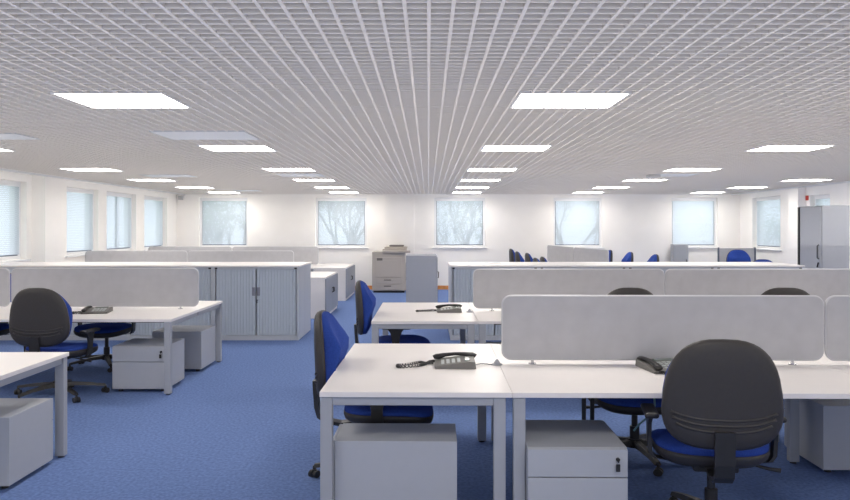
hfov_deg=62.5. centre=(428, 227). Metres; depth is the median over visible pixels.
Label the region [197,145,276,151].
ceiling light
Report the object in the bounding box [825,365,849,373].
office desk
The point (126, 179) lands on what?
ceiling light
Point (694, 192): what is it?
ceiling light
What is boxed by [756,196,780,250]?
window
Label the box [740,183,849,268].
wall
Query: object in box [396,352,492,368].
desk phone
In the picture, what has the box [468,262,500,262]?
paper tray
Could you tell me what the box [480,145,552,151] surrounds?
ceiling light
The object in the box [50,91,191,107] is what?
ceiling light
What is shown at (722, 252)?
screen
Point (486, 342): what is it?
drawer pedestal
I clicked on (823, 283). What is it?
screen
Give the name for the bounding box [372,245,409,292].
photocopier
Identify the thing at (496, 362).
port
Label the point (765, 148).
diffuser
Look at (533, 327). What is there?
screen
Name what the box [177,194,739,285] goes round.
wall
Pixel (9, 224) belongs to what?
blind
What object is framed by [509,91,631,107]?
ceiling light
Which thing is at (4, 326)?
office chair
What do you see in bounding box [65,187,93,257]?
window
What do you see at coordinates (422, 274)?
base cabinet
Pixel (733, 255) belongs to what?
office chair
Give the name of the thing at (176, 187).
ceiling light
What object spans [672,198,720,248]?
window
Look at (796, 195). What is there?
column
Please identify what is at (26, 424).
drawer pedestal
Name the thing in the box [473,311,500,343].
office desk
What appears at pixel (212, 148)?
diffuser
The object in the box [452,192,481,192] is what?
ceiling light
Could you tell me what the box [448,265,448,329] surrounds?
base cabinet
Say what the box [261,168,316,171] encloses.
ceiling light
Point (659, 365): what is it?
desk phone
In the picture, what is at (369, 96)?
ceiling
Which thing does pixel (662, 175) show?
tile
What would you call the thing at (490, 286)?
screen
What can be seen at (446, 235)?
window
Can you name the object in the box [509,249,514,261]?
office chair
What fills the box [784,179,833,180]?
ceiling light
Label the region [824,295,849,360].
screen
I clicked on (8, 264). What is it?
countertop
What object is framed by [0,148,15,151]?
ceiling light
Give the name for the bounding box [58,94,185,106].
diffuser
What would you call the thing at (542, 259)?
office chair
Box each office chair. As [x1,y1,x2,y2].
[0,273,10,335]
[9,288,109,402]
[67,323,135,371]
[308,310,433,477]
[354,280,429,343]
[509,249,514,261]
[515,251,524,261]
[525,253,532,261]
[540,257,547,261]
[586,398,663,476]
[607,287,652,294]
[608,250,612,261]
[621,252,633,261]
[641,339,786,499]
[647,254,658,261]
[726,250,750,261]
[753,259,771,261]
[761,287,809,294]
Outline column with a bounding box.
[789,187,805,264]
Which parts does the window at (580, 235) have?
blind rail, sill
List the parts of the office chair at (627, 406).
seat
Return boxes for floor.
[0,289,849,499]
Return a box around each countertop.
[0,262,311,266]
[448,262,804,266]
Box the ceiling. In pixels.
[0,0,849,193]
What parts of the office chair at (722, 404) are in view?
armrest, seat, lever, armrest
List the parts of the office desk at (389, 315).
leg, rail, leg, leg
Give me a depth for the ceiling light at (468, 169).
10.62 m
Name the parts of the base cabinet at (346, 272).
door, door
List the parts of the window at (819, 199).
frame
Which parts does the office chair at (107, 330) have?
seat, armrest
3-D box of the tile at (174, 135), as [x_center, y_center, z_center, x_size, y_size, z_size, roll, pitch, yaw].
[-2.120,-0.889,6.700,0.872,0.017,0.592,0,0,0]
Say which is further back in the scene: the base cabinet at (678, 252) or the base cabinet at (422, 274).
the base cabinet at (678, 252)
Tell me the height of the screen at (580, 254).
0.445 m
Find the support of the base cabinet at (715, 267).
on the floor
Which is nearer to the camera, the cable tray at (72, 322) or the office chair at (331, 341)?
the office chair at (331, 341)
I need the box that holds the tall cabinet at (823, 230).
[798,205,848,268]
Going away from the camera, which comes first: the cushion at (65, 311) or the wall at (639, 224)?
the cushion at (65, 311)
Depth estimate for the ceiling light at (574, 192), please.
17.50 m
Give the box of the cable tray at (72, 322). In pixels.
[72,322,163,322]
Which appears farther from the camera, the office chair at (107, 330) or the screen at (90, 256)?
the screen at (90, 256)
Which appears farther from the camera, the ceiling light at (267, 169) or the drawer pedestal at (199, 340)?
the ceiling light at (267, 169)
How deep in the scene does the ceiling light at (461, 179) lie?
12.81 m
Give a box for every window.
[0,180,30,262]
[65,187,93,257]
[107,192,138,250]
[143,196,162,250]
[200,198,246,248]
[316,198,367,248]
[432,198,486,248]
[554,198,604,248]
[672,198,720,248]
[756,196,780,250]
[815,194,829,205]
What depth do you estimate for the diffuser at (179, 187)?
15.34 m
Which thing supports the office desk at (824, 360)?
on the floor
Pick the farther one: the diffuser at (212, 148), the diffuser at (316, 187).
the diffuser at (316, 187)
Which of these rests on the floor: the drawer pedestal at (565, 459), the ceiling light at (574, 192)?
the drawer pedestal at (565, 459)
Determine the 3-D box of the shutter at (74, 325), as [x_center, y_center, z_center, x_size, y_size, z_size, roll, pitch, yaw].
[-5.203,1.063,10.024,0.562,0.935,0.020,0,0,0]
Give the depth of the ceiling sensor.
11.50 m
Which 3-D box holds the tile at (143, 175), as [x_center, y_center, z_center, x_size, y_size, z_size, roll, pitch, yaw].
[-4.400,-0.889,11.875,0.792,0.017,0.542,0,0,0]
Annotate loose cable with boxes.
[633,398,655,430]
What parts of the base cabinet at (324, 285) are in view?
door, door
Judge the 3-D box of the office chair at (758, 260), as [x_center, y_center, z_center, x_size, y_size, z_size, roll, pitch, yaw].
[6.441,1.103,13.187,0.879,1.001,0.716,0,0,0]
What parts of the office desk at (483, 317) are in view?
leg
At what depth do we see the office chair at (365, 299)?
6.91 m
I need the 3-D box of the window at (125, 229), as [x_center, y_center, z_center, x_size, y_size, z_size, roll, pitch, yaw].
[-6.630,-0.109,15.025,0.220,1.290,1.550,0,0,0]
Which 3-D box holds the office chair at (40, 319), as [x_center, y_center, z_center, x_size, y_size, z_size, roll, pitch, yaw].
[-3.543,1.074,6.689,0.865,1.059,0.713,0,0,0]
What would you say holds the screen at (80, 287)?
on the office desk at (204, 306)
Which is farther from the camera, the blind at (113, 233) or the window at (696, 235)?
the window at (696, 235)
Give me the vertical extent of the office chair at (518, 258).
1.071 m
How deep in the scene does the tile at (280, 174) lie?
11.75 m
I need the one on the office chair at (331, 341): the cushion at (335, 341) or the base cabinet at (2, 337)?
the cushion at (335, 341)
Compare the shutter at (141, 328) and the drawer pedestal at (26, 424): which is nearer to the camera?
the drawer pedestal at (26, 424)
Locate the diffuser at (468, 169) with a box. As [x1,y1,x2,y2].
[468,169,514,170]
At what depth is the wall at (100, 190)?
13.95 m
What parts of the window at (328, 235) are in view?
blind rail, sill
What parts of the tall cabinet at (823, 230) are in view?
door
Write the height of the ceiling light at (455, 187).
0.073 m
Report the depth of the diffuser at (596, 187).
15.34 m
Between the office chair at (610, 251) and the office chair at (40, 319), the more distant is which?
the office chair at (610, 251)
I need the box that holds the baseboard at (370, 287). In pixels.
[368,286,447,288]
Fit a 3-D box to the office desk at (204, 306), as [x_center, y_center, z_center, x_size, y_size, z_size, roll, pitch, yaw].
[-3.490,1.240,7.997,2.039,0.729,0.843,0,0,0]
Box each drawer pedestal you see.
[0,398,52,488]
[112,338,183,390]
[152,325,214,370]
[333,423,456,499]
[486,342,500,343]
[525,420,627,499]
[784,399,849,472]
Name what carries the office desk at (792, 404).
on the floor
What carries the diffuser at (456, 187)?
attached to the ceiling light at (455, 187)
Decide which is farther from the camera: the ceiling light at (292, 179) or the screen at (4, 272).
the ceiling light at (292, 179)
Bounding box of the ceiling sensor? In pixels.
[646,174,660,177]
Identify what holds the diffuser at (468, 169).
attached to the ceiling light at (468, 169)
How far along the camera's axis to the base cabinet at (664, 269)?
10.00 m
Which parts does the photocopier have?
door, paper drawer, paper drawer, control panel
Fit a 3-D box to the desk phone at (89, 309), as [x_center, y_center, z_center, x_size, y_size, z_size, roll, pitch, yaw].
[-3.482,0.842,7.239,0.359,0.066,0.288,0,0,-12]
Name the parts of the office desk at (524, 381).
leg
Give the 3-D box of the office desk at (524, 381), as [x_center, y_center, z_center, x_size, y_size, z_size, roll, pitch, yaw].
[1.489,1.240,4.103,2.072,0.729,0.784,0,0,1]
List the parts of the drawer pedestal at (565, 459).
drawer, drawer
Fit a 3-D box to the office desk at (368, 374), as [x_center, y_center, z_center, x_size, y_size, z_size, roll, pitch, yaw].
[-0.057,1.240,4.519,1.028,0.729,1.573,0,0,1]
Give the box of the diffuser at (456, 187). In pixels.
[456,187,487,187]
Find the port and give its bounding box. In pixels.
[492,359,501,365]
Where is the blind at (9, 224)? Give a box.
[0,185,18,255]
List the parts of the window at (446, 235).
sill, blind rail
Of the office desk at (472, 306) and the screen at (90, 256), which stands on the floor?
the office desk at (472, 306)
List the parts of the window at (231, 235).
blind rail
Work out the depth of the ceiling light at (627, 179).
12.81 m
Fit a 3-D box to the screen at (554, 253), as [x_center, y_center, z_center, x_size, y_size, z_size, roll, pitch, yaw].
[3.155,0.653,16.742,0.050,0.445,2.039,0,0,-7]
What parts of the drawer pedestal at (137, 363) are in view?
drawer, drawer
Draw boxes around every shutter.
[70,323,84,334]
[131,323,163,334]
[175,270,210,324]
[216,270,255,334]
[257,270,295,334]
[453,270,493,334]
[495,325,500,334]
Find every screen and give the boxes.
[0,268,9,306]
[11,268,198,308]
[85,251,187,261]
[148,246,231,252]
[188,251,293,261]
[232,246,318,264]
[473,269,663,310]
[501,295,823,364]
[547,245,573,261]
[574,247,608,261]
[665,269,849,302]
[718,247,755,261]
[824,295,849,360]
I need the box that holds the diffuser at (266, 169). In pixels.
[266,169,313,170]
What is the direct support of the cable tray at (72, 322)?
on the office desk at (169, 317)
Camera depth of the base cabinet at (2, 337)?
10.00 m
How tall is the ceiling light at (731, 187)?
0.073 m
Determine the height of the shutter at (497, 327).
0.935 m
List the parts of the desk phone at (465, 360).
coiled cord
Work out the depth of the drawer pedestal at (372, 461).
3.80 m
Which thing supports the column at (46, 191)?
attached to the wall at (100, 190)
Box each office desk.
[0,302,11,308]
[0,309,199,394]
[0,352,68,457]
[71,301,222,361]
[319,343,511,499]
[371,303,477,343]
[468,303,500,343]
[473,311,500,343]
[490,344,821,463]
[500,364,849,499]
[778,353,849,441]
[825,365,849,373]
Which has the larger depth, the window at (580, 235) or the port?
the window at (580, 235)
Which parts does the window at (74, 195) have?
sill, blind rail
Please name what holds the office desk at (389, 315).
on the floor
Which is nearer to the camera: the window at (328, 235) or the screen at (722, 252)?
the screen at (722, 252)
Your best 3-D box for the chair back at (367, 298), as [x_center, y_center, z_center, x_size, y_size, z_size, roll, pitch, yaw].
[-0.622,0.804,7.100,0.157,0.533,0.455,0,0,0]
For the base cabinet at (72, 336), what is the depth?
10.00 m
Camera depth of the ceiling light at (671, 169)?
10.62 m
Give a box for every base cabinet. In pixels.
[0,267,41,339]
[42,267,126,339]
[127,267,212,339]
[213,266,304,339]
[305,264,310,333]
[311,272,337,318]
[314,264,354,300]
[406,254,438,302]
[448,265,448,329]
[449,267,538,339]
[539,267,626,268]
[627,267,714,294]
[670,244,687,261]
[715,267,803,268]
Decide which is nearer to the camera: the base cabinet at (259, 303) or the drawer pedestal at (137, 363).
the drawer pedestal at (137, 363)
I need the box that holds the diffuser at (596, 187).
[596,187,626,187]
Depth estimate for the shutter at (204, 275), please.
10.01 m
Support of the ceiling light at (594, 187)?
attached to the ceiling
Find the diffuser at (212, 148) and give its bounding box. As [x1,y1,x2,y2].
[203,146,273,150]
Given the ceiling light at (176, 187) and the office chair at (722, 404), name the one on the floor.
the office chair at (722, 404)
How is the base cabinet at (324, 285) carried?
on the floor
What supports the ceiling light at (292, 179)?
attached to the ceiling
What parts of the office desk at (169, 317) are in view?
leg, rail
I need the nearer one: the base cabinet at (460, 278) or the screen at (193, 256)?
the base cabinet at (460, 278)
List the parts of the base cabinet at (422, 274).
door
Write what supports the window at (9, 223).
in the wall at (100, 190)
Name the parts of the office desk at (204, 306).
rail, leg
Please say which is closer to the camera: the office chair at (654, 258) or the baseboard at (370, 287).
the office chair at (654, 258)
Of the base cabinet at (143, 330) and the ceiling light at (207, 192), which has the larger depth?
the ceiling light at (207, 192)
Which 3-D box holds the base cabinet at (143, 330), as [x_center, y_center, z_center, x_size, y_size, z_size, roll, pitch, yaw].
[-3.688,1.083,10.249,1.223,1.044,0.522,0,0,0]
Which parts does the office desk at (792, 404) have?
leg, leg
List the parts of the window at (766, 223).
blind rail, sill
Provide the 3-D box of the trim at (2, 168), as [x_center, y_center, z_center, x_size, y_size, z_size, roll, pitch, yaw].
[0.790,-0.911,7.850,14.720,0.064,20.900,0,0,0]
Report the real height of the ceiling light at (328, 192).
0.073 m
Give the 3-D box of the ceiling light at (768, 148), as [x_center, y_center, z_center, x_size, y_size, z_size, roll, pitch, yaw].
[4.001,-0.916,7.771,0.736,0.073,0.569,0,0,0]
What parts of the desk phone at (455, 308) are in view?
coiled cord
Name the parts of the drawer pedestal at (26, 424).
drawer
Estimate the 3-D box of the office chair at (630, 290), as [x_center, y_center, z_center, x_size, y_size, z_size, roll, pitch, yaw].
[1.853,1.068,6.582,0.880,1.071,0.718,0,0,0]
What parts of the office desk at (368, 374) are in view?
leg, rail, leg, leg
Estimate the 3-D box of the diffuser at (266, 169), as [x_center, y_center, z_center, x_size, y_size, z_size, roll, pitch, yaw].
[-2.106,-0.890,10.627,0.702,0.006,0.535,0,0,0]
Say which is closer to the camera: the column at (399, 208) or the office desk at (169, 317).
the office desk at (169, 317)
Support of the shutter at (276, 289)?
hanging from the base cabinet at (259, 303)
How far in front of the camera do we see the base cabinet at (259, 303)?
10.01 m
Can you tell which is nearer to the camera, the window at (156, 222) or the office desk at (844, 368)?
the office desk at (844, 368)
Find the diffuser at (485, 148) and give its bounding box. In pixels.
[482,146,548,150]
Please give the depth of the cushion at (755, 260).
13.46 m
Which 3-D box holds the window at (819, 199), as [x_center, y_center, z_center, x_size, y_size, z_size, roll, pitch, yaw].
[8.210,-0.079,14.575,0.220,1.230,0.850,0,0,0]
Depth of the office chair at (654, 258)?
14.11 m
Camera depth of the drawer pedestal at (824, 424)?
4.57 m
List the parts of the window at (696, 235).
blind rail, sill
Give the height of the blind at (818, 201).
1.049 m
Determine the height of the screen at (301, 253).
0.445 m
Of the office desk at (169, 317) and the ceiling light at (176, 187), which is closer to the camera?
the office desk at (169, 317)
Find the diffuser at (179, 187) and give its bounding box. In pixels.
[179,187,208,187]
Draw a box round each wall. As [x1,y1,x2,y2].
[0,171,176,261]
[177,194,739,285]
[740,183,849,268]
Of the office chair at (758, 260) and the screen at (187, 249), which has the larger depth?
the screen at (187, 249)
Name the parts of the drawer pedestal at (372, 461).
drawer, drawer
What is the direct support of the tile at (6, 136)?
attached to the ceiling
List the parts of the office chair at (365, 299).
armrest, seat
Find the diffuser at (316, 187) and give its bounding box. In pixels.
[316,187,346,187]
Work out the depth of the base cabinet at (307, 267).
10.74 m
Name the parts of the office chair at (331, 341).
armrest, seat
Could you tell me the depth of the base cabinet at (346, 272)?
15.42 m
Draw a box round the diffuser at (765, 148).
[750,146,827,150]
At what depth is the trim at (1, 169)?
13.78 m
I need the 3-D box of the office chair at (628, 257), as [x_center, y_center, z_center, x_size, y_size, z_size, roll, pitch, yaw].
[4.117,1.068,15.603,0.894,1.071,0.702,0,0,0]
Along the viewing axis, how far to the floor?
5.37 m
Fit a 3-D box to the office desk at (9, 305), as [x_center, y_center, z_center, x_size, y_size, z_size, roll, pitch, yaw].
[-5.506,1.240,7.997,1.987,0.729,0.843,0,0,0]
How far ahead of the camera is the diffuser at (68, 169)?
10.67 m
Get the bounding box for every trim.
[0,168,849,194]
[2,168,843,193]
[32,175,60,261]
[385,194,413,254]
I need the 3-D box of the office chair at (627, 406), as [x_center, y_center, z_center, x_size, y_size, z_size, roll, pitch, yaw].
[1.449,1.068,4.862,0.865,1.071,0.712,0,0,1]
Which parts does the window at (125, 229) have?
blind rail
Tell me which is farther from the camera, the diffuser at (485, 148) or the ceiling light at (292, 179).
the ceiling light at (292, 179)
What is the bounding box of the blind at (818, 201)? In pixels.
[815,198,829,205]
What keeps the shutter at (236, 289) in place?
hanging from the base cabinet at (259, 303)
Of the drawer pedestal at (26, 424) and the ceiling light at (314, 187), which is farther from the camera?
the ceiling light at (314, 187)
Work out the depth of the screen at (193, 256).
13.29 m
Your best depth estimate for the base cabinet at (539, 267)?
10.00 m
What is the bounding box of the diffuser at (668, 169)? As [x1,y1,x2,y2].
[667,169,714,170]
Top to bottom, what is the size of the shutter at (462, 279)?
0.935 m
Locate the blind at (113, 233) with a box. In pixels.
[107,196,130,248]
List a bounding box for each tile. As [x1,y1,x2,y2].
[0,133,40,139]
[143,175,195,176]
[149,131,259,139]
[275,173,324,176]
[660,174,697,176]
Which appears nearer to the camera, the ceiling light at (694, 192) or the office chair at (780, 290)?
the office chair at (780, 290)
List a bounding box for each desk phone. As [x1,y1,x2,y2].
[72,305,112,313]
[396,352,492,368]
[416,304,461,312]
[635,356,672,373]
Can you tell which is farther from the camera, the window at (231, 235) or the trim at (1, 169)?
the window at (231, 235)
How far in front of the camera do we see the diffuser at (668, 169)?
10.67 m
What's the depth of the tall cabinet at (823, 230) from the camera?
11.60 m
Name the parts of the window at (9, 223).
frame, blind rail, sill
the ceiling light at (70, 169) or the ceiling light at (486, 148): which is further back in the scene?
the ceiling light at (70, 169)
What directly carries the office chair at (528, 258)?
on the floor
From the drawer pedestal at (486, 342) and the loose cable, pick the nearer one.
the loose cable
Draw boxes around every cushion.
[59,294,72,337]
[322,311,348,381]
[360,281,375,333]
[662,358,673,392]
[754,260,771,261]
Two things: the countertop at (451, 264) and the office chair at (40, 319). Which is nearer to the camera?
the office chair at (40, 319)
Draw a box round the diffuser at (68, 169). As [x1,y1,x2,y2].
[68,169,116,170]
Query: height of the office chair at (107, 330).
1.071 m
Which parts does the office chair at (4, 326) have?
seat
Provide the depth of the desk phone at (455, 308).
7.30 m
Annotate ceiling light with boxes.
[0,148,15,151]
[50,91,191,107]
[58,168,123,171]
[126,179,173,180]
[176,187,215,188]
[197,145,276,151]
[207,192,237,192]
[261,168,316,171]
[292,179,334,180]
[314,187,349,188]
[328,192,358,192]
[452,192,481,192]
[455,187,489,188]
[460,179,501,180]
[467,168,517,171]
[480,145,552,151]
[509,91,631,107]
[574,192,603,192]
[591,187,628,188]
[623,179,668,180]
[661,168,723,171]
[694,192,724,192]
[725,187,766,188]
[744,145,836,151]
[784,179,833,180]
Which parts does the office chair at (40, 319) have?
seat, lever, armrest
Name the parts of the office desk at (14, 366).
rail, leg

